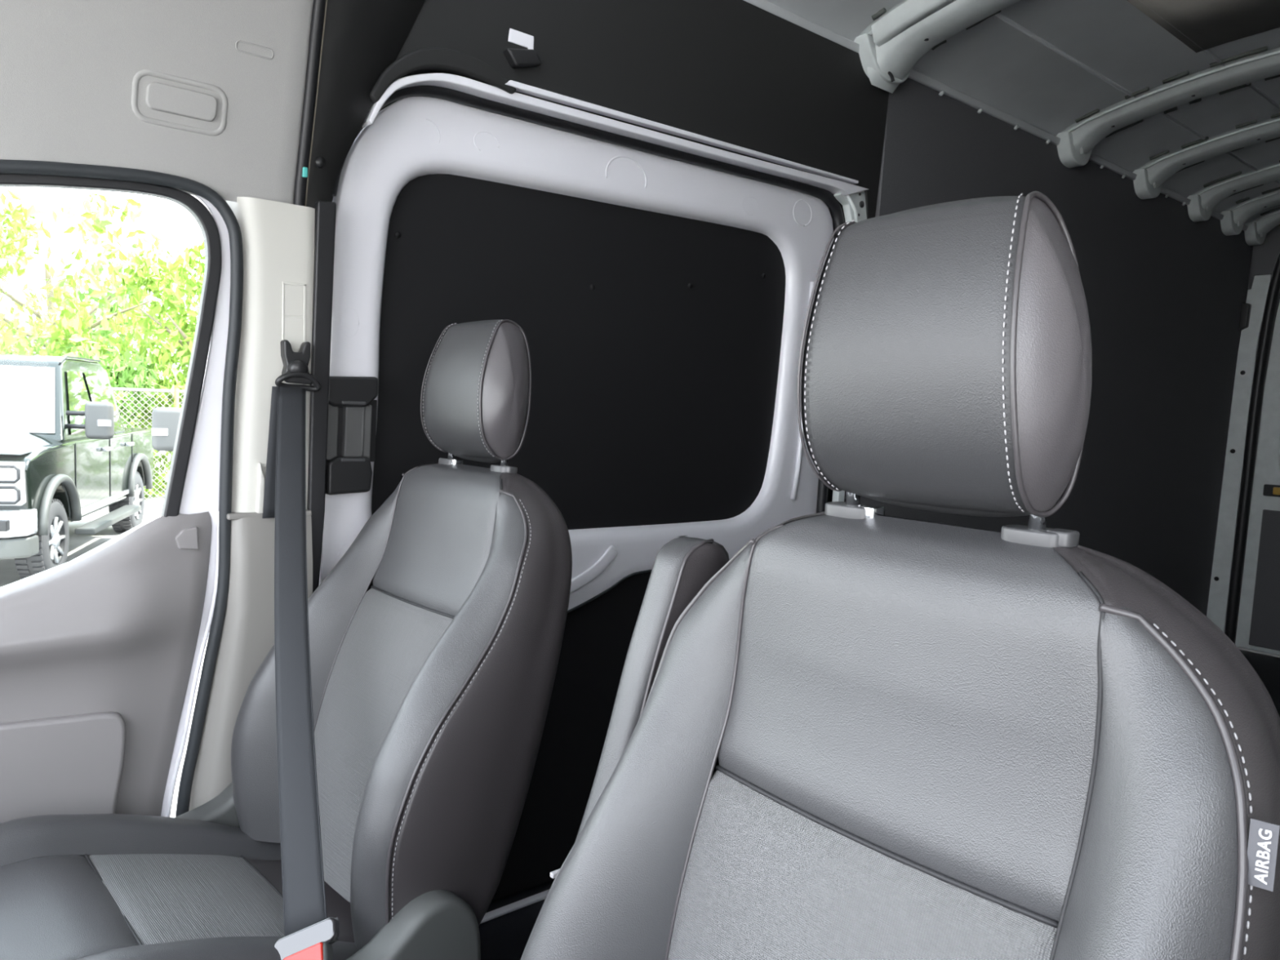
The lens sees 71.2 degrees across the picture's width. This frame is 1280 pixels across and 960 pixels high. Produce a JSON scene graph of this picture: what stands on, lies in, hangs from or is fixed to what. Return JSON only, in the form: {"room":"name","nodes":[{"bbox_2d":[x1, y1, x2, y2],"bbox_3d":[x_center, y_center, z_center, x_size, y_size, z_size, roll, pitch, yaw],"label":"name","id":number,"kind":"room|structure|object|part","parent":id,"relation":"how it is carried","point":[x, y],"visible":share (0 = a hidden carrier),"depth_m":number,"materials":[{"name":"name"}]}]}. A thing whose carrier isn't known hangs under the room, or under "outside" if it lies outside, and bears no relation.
{"room":"vehicle interior","nodes":[
{"label":"vehicle interior","id":0,"kind":"room"},
{"bbox_2d":[0,0,313,204],"bbox_3d":[-0.532,-0.654,0.599,1.174,0.758,1.780,-2,6,-40],"label":"ceiling","id":1,"kind":"structure","parent":0,"point":[211,93],"depth_m":1.46,"materials":[{"name":"fabric"}]},
{"bbox_3d":[-0.764,-0.629,1.489,0.106,0.040,0.029,-2,6,-40],"label":"grab handle","id":2,"kind":"part","parent":1,"relation":"part of","materials":[{"name":"plastic"}]},
{"bbox_2d":[151,407,181,451],"bbox_3d":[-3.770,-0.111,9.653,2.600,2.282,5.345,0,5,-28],"label":"mirror","id":3,"kind":"object","parent":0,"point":[165,420],"visible":0.02,"depth_m":8.16,"materials":[{"name":"grey plastic"}]},
{"bbox_2d":[306,0,1253,616],"bbox_3d":[1.241,-0.171,3.288,5.170,2.370,0.154,-2,6,-40],"label":"wall","id":4,"kind":"structure","parent":0,"point":[1165,291],"depth_m":2.86,"materials":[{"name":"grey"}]},
{"bbox_2d":[188,509,312,811],"bbox_3d":[-0.739,0.540,1.674,0.230,0.967,0.102,-2,6,-40],"label":"trim","id":5,"kind":"structure","parent":4,"relation":"attached to","point":[247,636],"depth_m":1.61,"materials":[{"name":"grey plastic"}]},
{"bbox_2d":[225,196,315,513],"bbox_3d":[-0.701,-0.253,1.646,0.190,0.625,0.083,-2,6,-40],"label":"trim","id":6,"kind":"structure","parent":4,"relation":"attached to","point":[277,237],"depth_m":1.63,"materials":[{"name":"grey plastic"}]},
{"bbox_2d":[262,339,339,959],"bbox_3d":[-0.533,0.179,1.381,0.100,0.814,0.664,0,5,-22],"label":"belt","id":7,"kind":"object","parent":4,"relation":"attached to","point":[306,922],"visible":1,"depth_m":1.32,"materials":[{"name":"grey fabric"}]},
{"bbox_3d":[-0.633,-0.219,1.641,0.049,0.073,0.024,-2,6,-40],"label":"anchor plate","id":8,"kind":"part","parent":7,"relation":"part of","materials":[{"name":"black plastic"}]},
{"bbox_3d":[-0.421,0.582,1.129,0.080,0.055,0.030,1,5,-11],"label":"tongue plate","id":9,"kind":"part","parent":7,"relation":"part of","materials":[{"name":"grey plastic"}]},
{"bbox_2d":[293,0,327,206],"bbox_3d":[-0.602,-0.702,1.616,0.020,0.399,0.190,-2,6,-40],"label":"trim","id":10,"kind":"structure","parent":4,"relation":"attached to","point":[318,6],"depth_m":1.60,"materials":[{"name":"black rubber"}]},
{"bbox_2d":[304,0,425,208],"bbox_3d":[-0.452,-0.820,1.688,0.322,0.644,0.264,-2,6,-40],"label":"trim","id":11,"kind":"structure","parent":4,"relation":"attached to","point":[362,38],"depth_m":1.66,"materials":[{"name":"grey plastic"}]},
{"bbox_2d":[318,96,834,902],"bbox_3d":[-0.048,0.089,2.269,1.536,1.820,0.060,-2,6,-40],"label":"door","id":12,"kind":"structure","parent":4,"relation":"in","point":[660,304],"depth_m":2.20,"materials":[{"name":"white paint"}]},
{"bbox_2d":[324,376,377,494],"bbox_3d":[-0.578,-0.090,1.775,0.113,0.233,0.061,-2,6,-40],"label":"housing","id":13,"kind":"object","parent":12,"relation":"attached to","point":[352,405],"visible":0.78,"depth_m":1.76,"materials":[{"name":"black plastic"}]},
{"bbox_3d":[-0.082,0.611,2.321,1.515,0.770,0.030,-2,6,-40],"label":"panel","id":14,"kind":"part","parent":12,"relation":"part of","materials":[{"name":"black plastic"}]},
{"bbox_3d":[-0.036,-0.234,2.243,1.536,1.170,0.038,-2,6,-40],"label":"frame","id":15,"kind":"part","parent":12,"relation":"part of","materials":[{"name":"white paint"}]},
{"bbox_3d":[-0.072,-0.282,2.234,1.253,0.816,0.017,-2,6,-40],"label":"window panel","id":16,"kind":"part","parent":12,"relation":"part of","materials":[{"name":"black plastic"}]},
{"bbox_2d":[332,85,844,513],"bbox_3d":[-0.024,0.043,2.251,1.582,1.777,0.033,-2,6,-40],"label":"trim","id":17,"kind":"structure","parent":4,"relation":"attached to","point":[433,91],"depth_m":2.12,"materials":[{"name":"black rubber"}]},
{"bbox_2d":[361,72,868,502],"bbox_3d":[0.066,-0.340,2.237,1.567,1.050,0.057,-2,6,-40],"label":"trim","id":18,"kind":"structure","parent":4,"relation":"attached to","point":[851,197],"depth_m":2.11,"materials":[{"name":"white paint"}]},
{"bbox_2d":[478,649,1279,959],"bbox_3d":[1.186,1.091,2.230,6.620,0.070,1.860,-2,6,-40],"label":"floor","id":19,"kind":"structure","parent":0,"point":[506,926],"depth_m":2.09,"materials":[{"name":"plastic"}]},
{"bbox_2d":[0,319,572,959],"bbox_3d":[-0.570,0.402,1.316,0.862,1.335,0.637,-2,7,-43],"label":"passenger seat","id":20,"kind":"object","parent":19,"relation":"on","point":[436,637],"visible":0.95,"depth_m":1.32,"materials":[{"name":"grey leather"}]},
{"bbox_2d":[0,854,138,959],"bbox_3d":[-0.796,0.585,1.113,0.245,0.094,0.300,-2,7,-43],"label":"seat cushion","id":21,"kind":"object","parent":20,"relation":"on","point":[53,907],"depth_m":1.13,"materials":[{"name":"grey leather"}]},
{"bbox_2d":[283,941,333,959],"bbox_3d":[-0.403,0.647,1.085,0.061,0.136,0.119,0,5,-23],"label":"seat belt buckle","id":22,"kind":"object","parent":20,"relation":"attached to","point":[322,950],"visible":1,"depth_m":1.11,"materials":[{"name":"red plastic"}]},
{"bbox_3d":[-0.328,0.089,1.499,0.089,0.237,0.314,9,-1,-44],"label":"backrest","id":23,"kind":"part","parent":20,"relation":"part of","materials":[{"name":"grey leather"}]},
{"bbox_3d":[-0.332,-0.070,1.589,0.012,0.120,0.012,9,-1,-44],"label":"headrest post","id":24,"kind":"part","parent":20,"relation":"part of","materials":[{"name":"silver metal"}]},
{"bbox_3d":[-0.219,-0.056,1.472,0.012,0.120,0.012,9,-1,-44],"label":"headrest post","id":25,"kind":"part","parent":20,"relation":"part of","materials":[{"name":"silver metal"}]},
{"bbox_2d":[520,191,1279,959],"bbox_3d":[-0.056,0.474,0.517,0.869,1.365,0.624,-2,6,-41],"label":"seat","id":26,"kind":"object","parent":19,"relation":"on","point":[858,731],"visible":1,"depth_m":0.65,"materials":[{"name":"grey leather"}]},
{"bbox_3d":[-0.020,0.277,0.897,0.200,0.428,0.038,-2,6,-41],"label":"armrest","id":27,"kind":"part","parent":26,"relation":"part of","materials":[{"name":"grey leather"}]},
{"bbox_3d":[-0.003,0.277,0.908,0.217,0.428,0.048,-2,6,-41],"label":"armrest","id":28,"kind":"part","parent":26,"relation":"part of","materials":[{"name":"grey leather"}]},
{"bbox_3d":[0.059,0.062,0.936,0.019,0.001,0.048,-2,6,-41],"label":"armrest","id":29,"kind":"part","parent":26,"relation":"part of","materials":[{"name":"grey leather"}]},
{"bbox_3d":[0.187,-0.012,0.777,0.012,0.120,0.012,-2,6,-41],"label":"headrest post","id":30,"kind":"part","parent":26,"relation":"part of","materials":[{"name":"silver metal"}]},
{"bbox_3d":[0.201,0.154,0.701,0.089,0.237,0.314,-2,6,-41],"label":"backrest","id":31,"kind":"part","parent":26,"relation":"part of","materials":[{"name":"grey leather"}]},
{"bbox_3d":[0.293,0.002,0.654,0.012,0.120,0.012,-2,6,-41],"label":"headrest post","id":32,"kind":"part","parent":26,"relation":"part of","materials":[{"name":"silver metal"}]},
{"bbox_2d":[743,0,1279,245],"bbox_3d":[1.928,-1.217,2.577,5.160,0.246,1.860,-2,6,-40],"label":"ceiling","id":33,"kind":"structure","parent":0,"point":[1180,100],"depth_m":2.88,"materials":[{"name":"metal"}]},
{"bbox_2d":[1206,224,1279,657],"bbox_3d":[3.768,-0.174,4.227,0.200,2.420,1.900,-2,6,-40],"label":"wall","id":34,"kind":"structure","parent":0,"point":[1258,315],"depth_m":4.78,"materials":[{"name":"grey metal"}]},
{"bbox_2d":[1235,302,1279,655],"bbox_3d":[3.508,-0.176,4.501,0.090,2.238,0.710,-2,6,-40],"label":"door","id":35,"kind":"structure","parent":34,"relation":"in","point":[1258,628],"depth_m":4.72,"materials":[{"name":"grey metal"}]},
{"bbox_3d":[3.480,0.547,4.536,0.022,0.730,0.610,-2,6,-40],"label":"door panel","id":36,"kind":"part","parent":35,"relation":"part of","materials":[{"name":"grey plastic"}]},
{"bbox_3d":[-1.214,0.074,0.125,0.786,2.177,1.849,-2,6,-40],"label":"wall","id":37,"kind":"structure","parent":0,"visible":0},
{"bbox_2d":[0,173,230,823],"bbox_3d":[-1.165,0.280,1.300,1.090,1.575,0.146,-2,6,-40],"label":"door","id":38,"kind":"structure","parent":37,"relation":"in","point":[102,650],"depth_m":1.51,"materials":[{"name":"white paint"}]},
{"bbox_3d":[-1.161,0.514,1.290,1.031,0.887,0.083,-2,6,-40],"label":"trim panel","id":39,"kind":"part","parent":38,"relation":"part of","materials":[{"name":"grey plastic"}]},
{"bbox_3d":[-1.137,-0.205,1.286,0.997,0.574,0.026,-2,6,-40],"label":"glass","id":40,"kind":"part","parent":38,"relation":"part of","materials":[{"name":"clear glass"}]},
{"bbox_3d":[-1.152,0.202,1.337,1.020,1.425,0.032,-2,6,-40],"label":"frame","id":41,"kind":"part","parent":38,"relation":"part of","materials":[{"name":"white paint"}]},
{"bbox_2d":[0,159,243,817],"bbox_3d":[-1.111,0.228,1.333,0.983,1.478,0.021,-2,6,-40],"label":"door seal","id":42,"kind":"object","parent":37,"relation":"attached to","point":[6,166],"depth_m":1.59,"materials":[{"name":"grey rubber"}]},
{"label":"outside","id":43,"kind":"structure","parent":0,"visible":0},
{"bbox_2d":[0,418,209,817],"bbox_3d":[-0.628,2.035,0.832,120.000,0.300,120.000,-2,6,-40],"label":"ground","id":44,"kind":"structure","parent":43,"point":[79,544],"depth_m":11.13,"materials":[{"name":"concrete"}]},
{"bbox_2d":[0,353,153,579],"bbox_3d":[-7.210,-0.290,10.172,2.600,2.282,5.345,1,5,-17],"label":"pickup truck","id":45,"kind":"object","parent":44,"relation":"on","point":[68,455],"visible":0.92,"depth_m":9.49,"materials":[{"name":"black paint"}]},
{"bbox_2d":[0,520,9,531],"bbox_3d":[-5.750,0.405,7.937,0.240,0.100,0.085,1,5,-17],"label":"fog light","id":46,"kind":"object","parent":45,"relation":"attached to","point":[4,524],"depth_m":7.93,"materials":[{"name":"grey glass"}]},
{"bbox_2d":[0,427,59,454],"bbox_3d":[-6.709,-0.404,8.564,1.800,0.192,1.500,1,5,-17],"label":"hood","id":47,"kind":"object","parent":45,"relation":"attached to","point":[13,441],"depth_m":8.87,"materials":[{"name":"white paint"}]},
{"bbox_2d":[66,401,114,439],"bbox_3d":[-5.866,-0.637,9.541,0.428,0.400,0.273,-2,6,-40],"label":"mirror","id":48,"kind":"object","parent":45,"relation":"on","point":[99,415],"depth_m":9.52,"materials":[{"name":"grey paint"}]},
{"bbox_3d":[-6.305,0.246,10.538,0.020,0.050,2.180,1,5,-17],"label":"molding","id":49,"kind":"part","parent":45,"relation":"part of","materials":[{"name":"silver metal"}]},
{"bbox_3d":[-6.268,-0.365,10.512,0.060,0.045,0.220,1,5,-17],"label":"door handle","id":50,"kind":"part","parent":45,"relation":"part of","materials":[{"name":"silver metal"}]},
{"bbox_3d":[-6.586,-0.464,11.539,0.060,0.045,0.220,1,5,-17],"label":"door handle","id":51,"kind":"part","parent":45,"relation":"part of","materials":[{"name":"silver metal"}]},
{"bbox_2d":[0,193,199,377],"bbox_3d":[-14.614,-3.866,23.545,5.826,6.592,5.844,3,5,6],"label":"broadleaf tree","id":52,"kind":"object","parent":44,"relation":"on","point":[119,300],"visible":0.2,"depth_m":22.93,"materials":[{"name":"green plant"}]},
{"bbox_2d":[0,189,202,428],"bbox_3d":[-11.178,-2.779,17.024,5.878,5.785,5.195,-2,6,-40],"label":"broadleaf tree","id":53,"kind":"object","parent":44,"relation":"on","point":[58,340],"visible":0.48,"depth_m":16.36,"materials":[{"name":"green plant"}]},
{"bbox_2d":[88,240,204,427],"bbox_3d":[-8.229,-2.484,17.116,3.785,5.414,3.161,2,5,0],"label":"broadleaf tree","id":54,"kind":"object","parent":44,"relation":"on","point":[164,277],"visible":0.31,"depth_m":16.43,"materials":[{"name":"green plant"}]},
{"bbox_2d":[111,386,184,505],"bbox_3d":[-6.277,-0.589,16.040,22.807,1.950,0.090,-2,6,-40],"label":"fence","id":55,"kind":"object","parent":44,"relation":"on","point":[176,391],"visible":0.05,"depth_m":14.61,"materials":[{"name":"silver metal"}]},
{"bbox_3d":[-6.947,-1.491,15.404,21.000,0.050,0.050,-2,6,-40],"label":"rail","id":56,"kind":"part","parent":55,"relation":"part of","materials":[{"name":"silver metal"}]},
{"bbox_3d":[-7.696,-0.546,14.853,0.065,1.950,0.065,1,5,-17],"label":"fence post","id":57,"kind":"part","parent":55,"relation":"part of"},
{"bbox_2d":[128,364,187,499],"bbox_3d":[-8.764,-0.856,16.217,3.150,2.469,3.103,-2,6,-40],"label":"shrub","id":58,"kind":"object","parent":44,"relation":"on","point":[181,378],"visible":0.12,"depth_m":15.95,"materials":[{"name":"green plant"}]},
{"bbox_2d":[62,343,159,427],"bbox_3d":[-9.114,-1.405,14.934,1.955,1.705,1.943,-1,6,-31],"label":"shrub","id":59,"kind":"object","parent":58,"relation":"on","point":[125,375],"visible":0.3,"depth_m":14.99,"materials":[{"name":"green plant"}]}
]}

